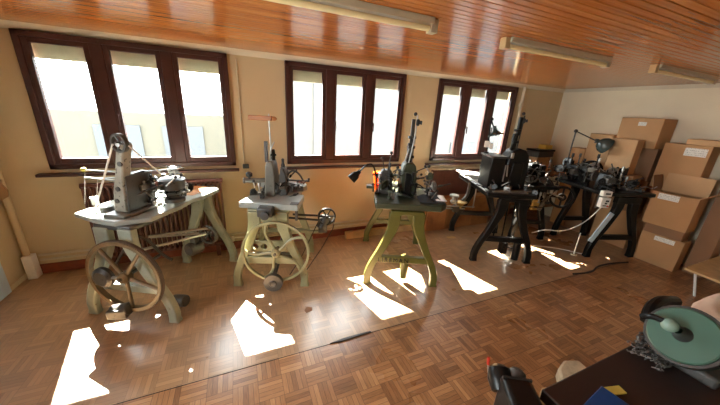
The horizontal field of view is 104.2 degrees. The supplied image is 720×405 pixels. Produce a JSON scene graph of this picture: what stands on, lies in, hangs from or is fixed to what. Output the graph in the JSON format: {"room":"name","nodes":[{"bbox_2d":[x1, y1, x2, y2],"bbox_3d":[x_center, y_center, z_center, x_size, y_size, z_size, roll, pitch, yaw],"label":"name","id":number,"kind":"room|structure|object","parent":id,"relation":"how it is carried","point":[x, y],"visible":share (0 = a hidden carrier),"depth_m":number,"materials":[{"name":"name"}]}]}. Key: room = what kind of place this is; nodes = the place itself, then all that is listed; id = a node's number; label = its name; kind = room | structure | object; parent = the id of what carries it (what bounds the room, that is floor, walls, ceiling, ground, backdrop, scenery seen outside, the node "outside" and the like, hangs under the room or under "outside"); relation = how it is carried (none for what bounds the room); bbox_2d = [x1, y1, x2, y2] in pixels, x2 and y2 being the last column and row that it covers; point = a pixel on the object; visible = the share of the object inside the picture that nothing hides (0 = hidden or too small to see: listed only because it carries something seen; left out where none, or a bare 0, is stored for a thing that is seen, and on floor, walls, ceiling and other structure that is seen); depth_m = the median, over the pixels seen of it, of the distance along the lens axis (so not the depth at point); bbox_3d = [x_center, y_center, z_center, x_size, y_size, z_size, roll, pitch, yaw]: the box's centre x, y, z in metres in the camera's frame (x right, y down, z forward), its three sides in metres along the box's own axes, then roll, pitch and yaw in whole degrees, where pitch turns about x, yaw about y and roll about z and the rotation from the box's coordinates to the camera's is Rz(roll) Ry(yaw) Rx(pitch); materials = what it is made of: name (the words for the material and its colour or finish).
{"room":"machine workshop","nodes":[
{"label":"machine workshop","id":0,"kind":"room"},
{"bbox_2d":[0,199,25,284],"bbox_3d":[-2.501,0.344,0.461,0.120,2.398,4.730,-5,20,-23],"label":"wall","id":1,"kind":"structure","parent":0,"point":[10,252],"depth_m":2.68,"materials":[{"name":"paint"}]},
{"bbox_2d":[0,263,11,300],"bbox_3d":[-3.030,0.009,1.930,0.105,2.040,0.900,-5,20,-23],"label":"door","id":2,"kind":"structure","parent":1,"relation":"in","point":[5,289],"depth_m":2.55,"materials":[{"name":"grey paint"}]},
{"bbox_2d":[10,273,27,290],"bbox_3d":[-2.497,1.456,0.845,0.012,0.050,4.710,-5,20,-23],"label":"baseboard","id":3,"kind":"structure","parent":1,"relation":"attached to","point":[24,277],"depth_m":2.74,"materials":[{"name":"paint"}]},
{"bbox_2d":[0,170,42,279],"bbox_3d":[-3.285,-0.348,2.507,0.105,2.348,0.090,-5,20,-23],"label":"pipe","id":4,"kind":"object","parent":1,"relation":"attached to","point":[30,262],"visible":1,"depth_m":2.73,"materials":[{"name":"painted metal"}]},
{"bbox_2d":[0,28,562,263],"bbox_3d":[0.129,-0.702,4.068,8.050,2.398,0.140,-5,20,-23],"label":"wall","id":5,"kind":"structure","parent":0,"point":[45,208],"depth_m":3.28,"materials":[{"name":"paint"}]},
{"bbox_2d":[8,28,238,177],"bbox_3d":[-2.235,-0.920,2.847,1.764,1.255,0.177,-5,20,-23],"label":"window","id":6,"kind":"structure","parent":5,"relation":"in","point":[100,55],"depth_m":2.75,"materials":[{"name":"brown wood"}]},
{"bbox_2d":[31,43,85,62],"bbox_3d":[-2.717,-1.379,2.561,0.408,0.148,0.016,-5,20,-23],"label":"roller shutter","id":7,"kind":"object","parent":6,"relation":"attached to","point":[42,51],"depth_m":2.55,"materials":[{"name":"beige plastic"}]},
{"bbox_2d":[110,51,156,68],"bbox_3d":[-2.214,-1.420,2.771,0.404,0.148,0.016,-5,20,-23],"label":"roller shutter","id":8,"kind":"object","parent":6,"relation":"attached to","point":[118,58],"depth_m":2.76,"materials":[{"name":"beige plastic"}]},
{"bbox_2d":[178,58,218,73],"bbox_3d":[-1.710,-1.462,2.982,0.412,0.148,0.016,-5,20,-23],"label":"roller shutter","id":9,"kind":"object","parent":6,"relation":"attached to","point":[188,65],"depth_m":2.97,"materials":[{"name":"beige plastic"}]},
{"bbox_2d":[236,59,248,168],"bbox_3d":[-1.349,-0.979,3.204,0.070,1.190,0.040,-5,20,-23],"label":"conduit","id":10,"kind":"object","parent":5,"relation":"attached to","point":[245,166],"visible":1,"depth_m":3.22,"materials":[{"name":"beige metal"}]},
{"bbox_2d":[38,205,495,255],"bbox_3d":[0.144,0.256,4.313,7.480,0.023,0.024,-5,20,-23],"label":"pipe","id":11,"kind":"object","parent":5,"relation":"attached to","point":[81,250],"visible":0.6,"depth_m":3.56,"materials":[{"name":"beige metal"}]},
{"bbox_2d":[40,205,513,260],"bbox_3d":[0.141,0.308,4.331,7.480,0.023,0.024,-5,20,-23],"label":"pipe","id":12,"kind":"object","parent":5,"relation":"attached to","point":[78,255],"visible":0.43,"depth_m":3.60,"materials":[{"name":"beige metal"}]},
{"bbox_2d":[0,19,565,92],"bbox_3d":[0.224,-1.741,3.633,7.650,0.065,0.050,-5,20,-23],"label":"trim","id":13,"kind":"structure","parent":5,"relation":"attached to","point":[7,24],"depth_m":2.98,"materials":[{"name":"beige wood"}]},
{"bbox_2d":[40,208,532,273],"bbox_3d":[0.100,0.410,4.358,7.650,0.105,0.020,-5,20,-23],"label":"baseboard","id":14,"kind":"structure","parent":5,"relation":"attached to","point":[74,264],"depth_m":3.39,"materials":[{"name":"paint"}]},
{"bbox_2d":[280,60,406,169],"bbox_3d":[-0.178,-1.091,3.705,1.746,1.255,0.177,-5,20,-23],"label":"window","id":15,"kind":"structure","parent":5,"relation":"in","point":[329,76],"depth_m":3.66,"materials":[{"name":"brown wood"}]},
{"bbox_2d":[293,70,321,83],"bbox_3d":[-0.655,-1.550,3.422,0.402,0.148,0.016,-5,20,-23],"label":"roller shutter","id":16,"kind":"object","parent":15,"relation":"attached to","point":[300,76],"depth_m":3.42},
{"bbox_2d":[337,74,361,86],"bbox_3d":[-0.158,-1.591,3.630,0.398,0.148,0.016,-5,20,-23],"label":"roller shutter","id":17,"kind":"object","parent":15,"relation":"attached to","point":[344,80],"depth_m":3.63,"materials":[{"name":"beige plastic"}]},
{"bbox_2d":[376,79,397,89],"bbox_3d":[0.341,-1.632,3.838,0.406,0.148,0.016,-5,20,-23],"label":"roller shutter","id":18,"kind":"object","parent":15,"relation":"attached to","point":[380,83],"depth_m":3.85,"materials":[{"name":"beige plastic"}]},
{"bbox_2d":[425,78,518,165],"bbox_3d":[1.828,-1.257,4.543,1.718,1.255,0.177,-5,20,-23],"label":"window","id":19,"kind":"structure","parent":5,"relation":"in","point":[468,90],"depth_m":4.49,"materials":[{"name":"brown wood"}]},
{"bbox_2d":[443,86,459,95],"bbox_3d":[1.360,-1.716,4.264,0.392,0.148,0.016,-5,20,-23],"label":"roller shutter","id":20,"kind":"object","parent":19,"relation":"attached to","point":[448,90],"depth_m":4.28,"materials":[{"name":"beige plastic"}]},
{"bbox_2d":[471,89,485,97],"bbox_3d":[1.848,-1.757,4.467,0.389,0.148,0.016,-5,20,-23],"label":"roller shutter","id":21,"kind":"object","parent":19,"relation":"attached to","point":[479,93],"depth_m":4.48,"materials":[{"name":"beige plastic"}]},
{"bbox_2d":[496,91,509,99],"bbox_3d":[2.338,-1.798,4.672,0.397,0.148,0.016,-5,20,-23],"label":"roller shutter","id":22,"kind":"object","parent":19,"relation":"attached to","point":[500,95],"depth_m":4.69,"materials":[{"name":"beige plastic"}]},
{"bbox_2d":[513,87,526,133],"bbox_3d":[2.712,-0.892,5.042,0.070,2.198,0.054,-5,20,-23],"label":"conduit","id":23,"kind":"object","parent":5,"relation":"attached to","point":[521,104],"visible":0.43,"depth_m":4.78,"materials":[{"name":"beige metal"}]},
{"bbox_2d":[0,211,719,404],"bbox_3d":[1.043,1.270,2.269,8.050,0.120,4.950,-5,20,-23],"label":"floor","id":24,"kind":"structure","parent":0,"point":[53,351],"depth_m":2.44,"materials":[{"name":"brown wood"}]},
{"bbox_2d":[74,133,237,323],"bbox_3d":[-1.967,0.104,2.626,1.095,1.554,1.290,2,18,-2],"label":"machine","id":25,"kind":"object","parent":24,"relation":"on","point":[137,203],"visible":1,"depth_m":2.27,"materials":[{"name":"green paint"}]},
{"bbox_2d":[79,178,234,269],"bbox_3d":[-2.163,0.226,3.154,1.330,0.972,0.094,-5,20,-23],"label":"radiator","id":26,"kind":"object","parent":24,"relation":"on","point":[107,193],"visible":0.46,"depth_m":3.14,"materials":[{"name":"metal"}]},
{"bbox_2d":[173,294,189,306],"bbox_3d":[-1.652,0.900,2.574,0.128,0.117,0.110,5,18,7],"label":"drum","id":27,"kind":"object","parent":24,"relation":"on","point":[183,300],"visible":0.73,"depth_m":2.55,"materials":[{"name":"brown"}]},
{"bbox_2d":[233,114,335,291],"bbox_3d":[-0.779,-0.073,3.087,1.030,1.716,1.165,2,18,-5],"label":"machine","id":28,"kind":"object","parent":24,"relation":"on","point":[279,195],"visible":1,"depth_m":2.81,"materials":[{"name":"beige paint"}]},
{"bbox_2d":[304,307,311,312],"bbox_3d":[-0.481,1.002,2.627,0.080,0.004,0.080,-5,20,-23],"label":"chip","id":29,"kind":"object","parent":24,"relation":"on","point":[308,309],"visible":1,"depth_m":2.62,"materials":[{"name":"wood"}]},
{"bbox_2d":[330,331,370,343],"bbox_3d":[-0.073,1.119,2.324,0.360,0.010,0.025,-5,20,-23],"label":"strip","id":30,"kind":"object","parent":24,"relation":"on","point":[367,332],"visible":1,"depth_m":2.32,"materials":[{"name":"grey metal"}]},
{"bbox_2d":[113,264,612,404],"bbox_3d":[0.406,1.085,2.526,6.677,0.002,0.005,-5,20,-23],"label":"trim","id":31,"kind":"structure","parent":24,"relation":"attached to","point":[612,264],"depth_m":2.14,"materials":[{"name":"brown wood"}]},
{"bbox_2d":[344,225,411,238],"bbox_3d":[0.365,0.433,4.340,1.260,0.100,0.070,-5,20,-23],"label":"wooden plank","id":32,"kind":"object","parent":24,"relation":"on","point":[352,234],"visible":0.54,"depth_m":4.24,"materials":[{"name":"brown wood"}]},
{"bbox_2d":[363,112,450,286],"bbox_3d":[0.520,-0.118,3.307,0.904,1.808,1.115,3,18,0],"label":"machine","id":33,"kind":"object","parent":24,"relation":"on","point":[400,197],"visible":0.97,"depth_m":2.94,"materials":[{"name":"green paint"}]},
{"bbox_2d":[348,163,379,194],"bbox_3d":[0.047,-0.254,3.010,0.357,0.335,0.103,3,18,0],"label":"gooseneck lamp","id":34,"kind":"object","parent":33,"relation":"on","point":[353,176],"visible":1,"depth_m":2.98,"materials":[{"name":"black metal"}]},
{"bbox_2d":[366,184,374,191],"bbox_3d":[0.116,-0.158,3.116,0.092,0.080,0.100,3,18,0],"label":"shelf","id":35,"kind":"object","parent":33,"relation":"attached to","point":[371,186],"depth_m":3.07,"materials":[{"name":"paint"}]},
{"bbox_2d":[373,171,379,189],"bbox_3d":[0.235,-0.250,3.243,0.186,0.194,0.186,3,18,0],"label":"plastic tub","id":36,"kind":"object","parent":33,"relation":"on","point":[376,171],"visible":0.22,"depth_m":3.21,"materials":[{"name":"orange plastic"}]},
{"bbox_2d":[417,192,446,203],"bbox_3d":[0.753,-0.062,2.940,0.270,0.078,0.220,3,18,0],"label":"cloth","id":37,"kind":"object","parent":33,"relation":"on","point":[438,199],"visible":0.92,"depth_m":2.86,"materials":[{"name":"fabric"}]},
{"bbox_2d":[424,192,488,231],"bbox_3d":[1.636,0.143,4.726,1.360,0.540,0.160,-5,20,-23],"label":"wooden chest","id":38,"kind":"object","parent":24,"relation":"on","point":[433,220],"visible":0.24,"depth_m":4.66,"materials":[{"name":"brown wood"}]},
{"bbox_2d":[425,167,489,211],"bbox_3d":[1.708,-0.113,4.802,1.550,0.985,0.075,-5,20,-23],"label":"panel radiator","id":39,"kind":"object","parent":24,"relation":"on","point":[442,176],"visible":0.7,"depth_m":4.59,"materials":[{"name":"metal"}]},
{"bbox_2d":[432,167,479,169],"bbox_3d":[1.788,-0.576,4.677,1.372,0.020,0.070,-5,20,-23],"label":"grille","id":40,"kind":"object","parent":39,"relation":"attached to","point":[453,168],"depth_m":4.60,"materials":[{"name":"metal"}]},
{"bbox_2d":[446,112,538,263],"bbox_3d":[1.660,-0.282,3.880,1.257,1.879,1.135,3,18,0],"label":"machine","id":41,"kind":"object","parent":24,"relation":"on","point":[503,177],"visible":1,"depth_m":3.56,"materials":[{"name":"black metal"}]},
{"bbox_2d":[456,200,466,207],"bbox_3d":[1.355,0.025,3.775,0.160,0.100,0.160,3,18,0],"label":"brass cup","id":42,"kind":"object","parent":41,"relation":"on","point":[460,203],"depth_m":3.74,"materials":[{"name":"gold metal"}]},
{"bbox_2d":[484,117,503,152],"bbox_3d":[1.741,-0.853,3.604,0.199,0.452,0.194,-10,22,-35],"label":"gooseneck lamp","id":43,"kind":"object","parent":41,"relation":"on","point":[495,132],"visible":0.98,"depth_m":3.60,"materials":[{"name":"black metal"}]},
{"bbox_2d":[487,356,542,404],"bbox_3d":[0.560,1.081,1.182,0.146,0.869,0.237,5,18,6],"label":"machine","id":44,"kind":"object","parent":24,"relation":"on","point":[511,385],"visible":1,"depth_m":1.05,"materials":[{"name":"black metal"}]},
{"bbox_2d":[504,169,562,217],"bbox_3d":[3.299,-0.142,5.293,0.920,0.900,0.440,-5,20,-23],"label":"bench","id":45,"kind":"object","parent":24,"relation":"on","point":[552,173],"visible":0.15,"depth_m":5.29,"materials":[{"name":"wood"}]},
{"bbox_2d":[511,202,552,206],"bbox_3d":[3.290,0.033,5.351,0.800,0.030,0.340,-5,20,-23],"label":"shelf","id":46,"kind":"object","parent":45,"relation":"attached to","point":[512,203],"depth_m":5.31,"materials":[{"name":"brown wood"}]},
{"bbox_2d":[529,156,550,171],"bbox_3d":[3.251,-0.711,5.139,0.360,0.268,0.200,-5,20,-23],"label":"storage box","id":47,"kind":"object","parent":45,"relation":"on","point":[545,160],"visible":0.32,"depth_m":5.04,"materials":[{"name":"cardboard"}]},
{"bbox_2d":[526,148,554,157],"bbox_3d":[3.262,-0.903,5.075,0.420,0.135,0.260,-5,20,-23],"label":"case","id":48,"kind":"object","parent":47,"relation":"on","point":[534,152],"visible":0.91,"depth_m":4.97,"materials":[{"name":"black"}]},
{"bbox_2d":[538,144,552,148],"bbox_3d":[3.354,-1.007,5.068,0.180,0.074,0.140,-5,20,-23],"label":"pack","id":49,"kind":"object","parent":48,"relation":"on","point":[541,146],"visible":1,"depth_m":5.02},
{"bbox_2d":[507,158,575,239],"bbox_3d":[2.751,-0.070,4.442,0.959,1.233,0.807,2,18,-4],"label":"machine","id":50,"kind":"object","parent":24,"relation":"on","point":[536,179],"visible":0.66,"depth_m":4.22,"materials":[{"name":"black metal"}]},
{"bbox_2d":[508,245,581,253],"bbox_3d":[2.695,0.670,4.130,1.023,0.012,0.128,5,18,7],"label":"cable","id":51,"kind":"object","parent":24,"relation":"on","point":[508,245],"visible":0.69,"depth_m":4.14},
{"bbox_2d":[550,172,570,225],"bbox_3d":[3.765,-0.076,5.087,0.252,0.952,0.240,-5,20,-23],"label":"cardboard box","id":52,"kind":"object","parent":24,"relation":"on","point":[555,212],"visible":0.16,"depth_m":5.10,"materials":[{"name":"brown cardboard"}]},
{"bbox_2d":[570,147,586,165],"bbox_3d":[3.801,-0.731,4.871,0.252,0.431,0.240,-5,20,-23],"label":"cardboard box","id":53,"kind":"object","parent":52,"relation":"on","point":[577,150],"visible":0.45,"depth_m":4.77,"materials":[{"name":"brown cardboard"}]},
{"bbox_2d":[555,361,585,381],"bbox_3d":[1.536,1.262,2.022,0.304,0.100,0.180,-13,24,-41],"label":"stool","id":54,"kind":"object","parent":24,"relation":"on","point":[566,369],"visible":0.39,"depth_m":2.03,"materials":[{"name":"wood"}]},
{"bbox_2d":[570,233,580,255],"bbox_3d":[3.053,0.585,3.944,0.078,0.340,0.080,-5,20,-23],"label":"stand","id":55,"kind":"object","parent":24,"relation":"on","point":[571,253],"visible":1,"depth_m":3.96,"materials":[{"name":"beige metal"}]},
{"bbox_2d":[563,189,597,232],"bbox_3d":[3.875,0.044,4.822,0.272,0.902,0.340,-5,20,-23],"label":"cardboard box","id":56,"kind":"object","parent":24,"relation":"on","point":[576,208],"visible":0.21,"depth_m":4.79,"materials":[{"name":"brown cardboard"}]},
{"bbox_2d":[582,133,616,171],"bbox_3d":[3.914,-0.736,4.574,0.270,0.739,0.320,-5,20,-23],"label":"cardboard box","id":57,"kind":"object","parent":56,"relation":"on","point":[591,153],"visible":0.42,"depth_m":4.51,"materials":[{"name":"brown cardboard"}]},
{"bbox_2d":[572,262,628,274],"bbox_3d":[3.157,0.849,3.672,1.105,0.020,0.082,-4,20,-22],"label":"cable","id":58,"kind":"object","parent":24,"relation":"on","point":[594,269],"visible":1,"depth_m":3.67,"materials":[{"name":"black rubber"}]},
{"bbox_2d":[549,153,656,256],"bbox_3d":[3.455,-0.003,4.109,0.924,1.385,1.074,1,18,-6],"label":"machine","id":59,"kind":"object","parent":24,"relation":"on","point":[586,176],"visible":0.99,"depth_m":3.85,"materials":[{"name":"black metal"}]},
{"bbox_2d":[532,208,600,232],"bbox_3d":[2.688,0.228,3.642,0.896,0.379,0.053,0,18,-9],"label":"cable","id":60,"kind":"object","parent":59,"relation":"attached to","point":[599,208],"visible":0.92,"depth_m":3.67,"materials":[{"name":"white plastic"}]},
{"bbox_2d":[560,129,614,178],"bbox_3d":[3.394,-0.700,4.202,0.520,0.746,0.226,12,20,25],"label":"lamp","id":61,"kind":"object","parent":59,"relation":"on","point":[602,145],"visible":0.97,"depth_m":4.05,"materials":[{"name":"metal"}]},
{"bbox_2d":[617,175,641,188],"bbox_3d":[3.764,-0.330,4.052,0.230,0.179,0.360,-5,20,-23],"label":"cardboard box","id":62,"kind":"object","parent":59,"relation":"on","point":[631,177],"visible":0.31,"depth_m":3.89,"materials":[{"name":"brown cardboard"}]},
{"bbox_2d":[603,138,644,174],"bbox_3d":[3.750,-0.659,3.993,0.170,0.479,0.290,-5,20,-23],"label":"cardboard box","id":63,"kind":"object","parent":62,"relation":"on","point":[624,152],"visible":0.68,"depth_m":3.92,"materials":[{"name":"brown cardboard"}]},
{"bbox_2d":[589,206,640,247],"bbox_3d":[4.061,0.356,4.451,0.262,0.562,0.480,-5,20,-23],"label":"cardboard box","id":64,"kind":"object","parent":24,"relation":"on","point":[619,226],"visible":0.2,"depth_m":4.36,"materials":[{"name":"brown cardboard"}]},
{"bbox_2d":[608,180,651,212],"bbox_3d":[4.099,-0.147,4.301,0.232,0.491,0.460,-5,20,-23],"label":"cardboard box","id":65,"kind":"object","parent":64,"relation":"on","point":[643,183],"visible":0.11,"depth_m":4.11,"materials":[{"name":"brown cardboard"}]},
{"bbox_2d":[633,148,662,180],"bbox_3d":[4.119,-0.596,4.163,0.232,0.451,0.440,-5,20,-23],"label":"cardboard box","id":66,"kind":"object","parent":65,"relation":"on","point":[648,159],"visible":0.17,"depth_m":3.98,"materials":[{"name":"brown cardboard"}]},
{"bbox_2d":[616,117,677,148],"bbox_3d":[4.087,-1.001,4.028,0.334,0.401,0.480,-4,20,-21],"label":"cardboard box","id":67,"kind":"object","parent":66,"relation":"on","point":[655,132],"visible":0.77,"depth_m":3.87,"materials":[{"name":"brown cardboard"}]},
{"bbox_2d":[539,343,719,404],"bbox_3d":[1.601,1.152,1.170,1.730,0.850,0.780,-5,20,-23],"label":"table","id":68,"kind":"object","parent":24,"relation":"on","point":[643,384],"visible":0.63,"depth_m":1.08,"materials":[{"name":"brown wood"}]},
{"bbox_2d":[584,386,628,404],"bbox_3d":[0.875,0.734,0.922,0.179,0.022,0.204,-7,21,-29],"label":"notebook","id":69,"kind":"object","parent":68,"relation":"on","point":[602,396],"visible":1,"depth_m":0.99,"materials":[{"name":"blue paper"}]},
{"bbox_2d":[604,385,626,394],"bbox_3d":[0.952,0.705,1.049,0.075,0.006,0.030,0,18,-9],"label":"sticky note","id":70,"kind":"object","parent":68,"relation":"on","point":[616,390],"visible":0.79,"depth_m":1.05,"materials":[{"name":"yellow paper"}]},
{"bbox_2d":[626,332,672,370],"bbox_3d":[1.445,0.607,1.279,0.587,0.091,0.149,-5,20,-23],"label":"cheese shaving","id":71,"kind":"object","parent":68,"relation":"on","point":[642,344],"visible":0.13,"depth_m":1.19,"materials":[{"name":"grey metal"}]},
{"bbox_2d":[639,295,719,389],"bbox_3d":[1.402,0.537,1.204,0.470,0.275,0.313,-5,20,-23],"label":"grinder","id":72,"kind":"object","parent":68,"relation":"on","point":[688,338],"visible":1,"depth_m":1.09,"materials":[{"name":"metal"}]},
{"bbox_2d":[691,293,719,321],"bbox_3d":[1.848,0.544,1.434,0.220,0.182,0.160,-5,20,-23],"label":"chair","id":73,"kind":"object","parent":68,"relation":"on","point":[710,305],"visible":0.56,"depth_m":1.42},
{"bbox_2d":[636,186,660,244],"bbox_3d":[4.264,0.295,3.968,0.250,1.000,0.400,-5,20,-23],"label":"cardboard box","id":74,"kind":"object","parent":24,"relation":"on","point":[640,225],"visible":0.11,"depth_m":4.06,"materials":[{"name":"brown cardboard"}]},
{"bbox_2d":[649,143,719,185],"bbox_3d":[4.300,-0.467,3.725,0.254,0.599,0.440,-5,20,-23],"label":"cardboard box","id":75,"kind":"object","parent":74,"relation":"on","point":[678,158],"visible":0.62,"depth_m":3.61,"materials":[{"name":"brown cardboard"}]},
{"bbox_2d":[686,139,719,146],"bbox_3d":[4.393,-0.726,3.456,0.250,0.069,0.440,-5,20,-23],"label":"cardboard box","id":76,"kind":"object","parent":75,"relation":"on","point":[713,143],"visible":1,"depth_m":3.47,"materials":[{"name":"brown cardboard"}]},
{"bbox_2d":[633,230,691,271],"bbox_3d":[4.095,0.638,3.824,0.184,0.422,0.430,-5,20,-23],"label":"cardboard box","id":77,"kind":"object","parent":24,"relation":"on","point":[666,253],"visible":0.8,"depth_m":3.75,"materials":[{"name":"brown cardboard"}]},
{"bbox_2d":[643,222,690,241],"bbox_3d":[4.101,0.372,3.749,0.190,0.135,0.380,-5,20,-23],"label":"cardboard box","id":78,"kind":"object","parent":77,"relation":"on","point":[669,233],"visible":0.56,"depth_m":3.68,"materials":[{"name":"brown cardboard"}]},
{"bbox_2d":[642,173,719,232],"bbox_3d":[4.103,0.005,3.575,0.244,0.669,0.634,-5,20,-23],"label":"cardboard box","id":79,"kind":"object","parent":78,"relation":"on","point":[680,203],"visible":1,"depth_m":3.58,"materials":[{"name":"brown cardboard"}]},
{"bbox_2d":[682,190,719,277],"bbox_3d":[4.461,0.173,3.445,0.270,1.580,0.175,-5,20,-23],"label":"cardboard box","id":80,"kind":"object","parent":24,"relation":"on","point":[706,246],"visible":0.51,"depth_m":3.48,"materials":[{"name":"brown cardboard"}]},
{"bbox_2d":[684,256,719,296],"bbox_3d":[4.223,0.954,3.090,1.040,0.303,0.700,-5,20,-23],"label":"table","id":81,"kind":"object","parent":24,"relation":"on","point":[709,269],"visible":1,"depth_m":3.15,"materials":[{"name":"brown wood"}]},
{"bbox_2d":[0,0,719,88],"bbox_3d":[1.129,-1.095,1.595,7.850,0.100,4.968,-5,20,-23],"label":"ceiling","id":82,"kind":"structure","parent":0,"point":[637,35],"depth_m":2.03,"materials":[{"name":"brown wood"}]},
{"bbox_2d":[264,0,438,34],"bbox_3d":[-0.144,-1.034,1.480,1.330,0.076,0.095,-5,20,-23],"label":"fluorescent light","id":83,"kind":"object","parent":82,"relation":"attached to","point":[350,8],"visible":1,"depth_m":1.53,"materials":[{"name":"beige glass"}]},
{"bbox_2d":[499,36,611,67],"bbox_3d":[1.621,-1.194,2.258,1.300,0.076,0.095,-5,20,-23],"label":"fluorescent light","id":84,"kind":"object","parent":82,"relation":"attached to","point":[513,43],"visible":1,"depth_m":2.18,"materials":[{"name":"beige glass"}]},
{"bbox_2d":[648,64,718,84],"bbox_3d":[3.334,-1.302,2.871,1.300,0.076,0.095,-5,20,-23],"label":"fluorescent light","id":85,"kind":"object","parent":82,"relation":"attached to","point":[663,69],"visible":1,"depth_m":2.78,"materials":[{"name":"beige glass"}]},
{"bbox_2d":[544,88,719,264],"bbox_3d":[4.649,-0.248,3.446,0.120,2.398,4.730,-5,20,-23],"label":"wall","id":86,"kind":"structure","parent":0,"point":[696,110],"depth_m":4.18,"materials":[{"name":"paint"}]},
{"bbox_2d":[564,83,719,92],"bbox_3d":[4.643,-1.311,3.067,0.020,0.055,4.730,-5,20,-23],"label":"trim","id":87,"kind":"structure","parent":86,"relation":"attached to","point":[717,85],"depth_m":4.07,"materials":[{"name":"beige wood"}]},
{"label":"outside","id":88,"kind":"structure","parent":0,"visible":0},
{"bbox_3d":[-5.150,-3.318,24.689,70.000,0.100,41.070,-5,20,-23],"label":"ground","id":89,"kind":"structure","parent":88,"visible":0},
{"bbox_2d":[48,104,226,157],"bbox_3d":[-8.919,-1.535,11.553,7.700,4.350,5.060,-5,20,-23],"label":"house","id":90,"kind":"structure","parent":89,"relation":"on","point":[78,130],"depth_m":9.24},
{"bbox_2d":[92,124,145,156],"bbox_3d":[-7.765,-1.780,9.132,1.200,1.450,0.110,-5,20,-23],"label":"shutter","id":91,"kind":"object","parent":90,"relation":"hanging from","point":[135,133],"depth_m":9.07,"materials":[{"name":"white"}]},
{"bbox_2d":[162,126,205,155],"bbox_3d":[-6.109,-1.917,9.824,1.200,1.450,0.110,-5,20,-23],"label":"shutter","id":92,"kind":"object","parent":90,"relation":"hanging from","point":[196,134],"depth_m":9.79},
{"bbox_2d":[293,81,506,154],"bbox_3d":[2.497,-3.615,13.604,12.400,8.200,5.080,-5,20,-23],"label":"window panes","id":93,"kind":"object","parent":89,"relation":"on","point":[307,96],"visible":0.11,"depth_m":9.96,"materials":[{"name":"clear glass"}]},
{"bbox_2d":[449,143,476,152],"bbox_3d":[4.595,-1.959,12.291,1.800,1.300,0.090,-5,20,-23],"label":"shutter","id":94,"kind":"object","parent":93,"relation":"hanging from","point":[467,147],"depth_m":12.13,"materials":[{"name":"white"}]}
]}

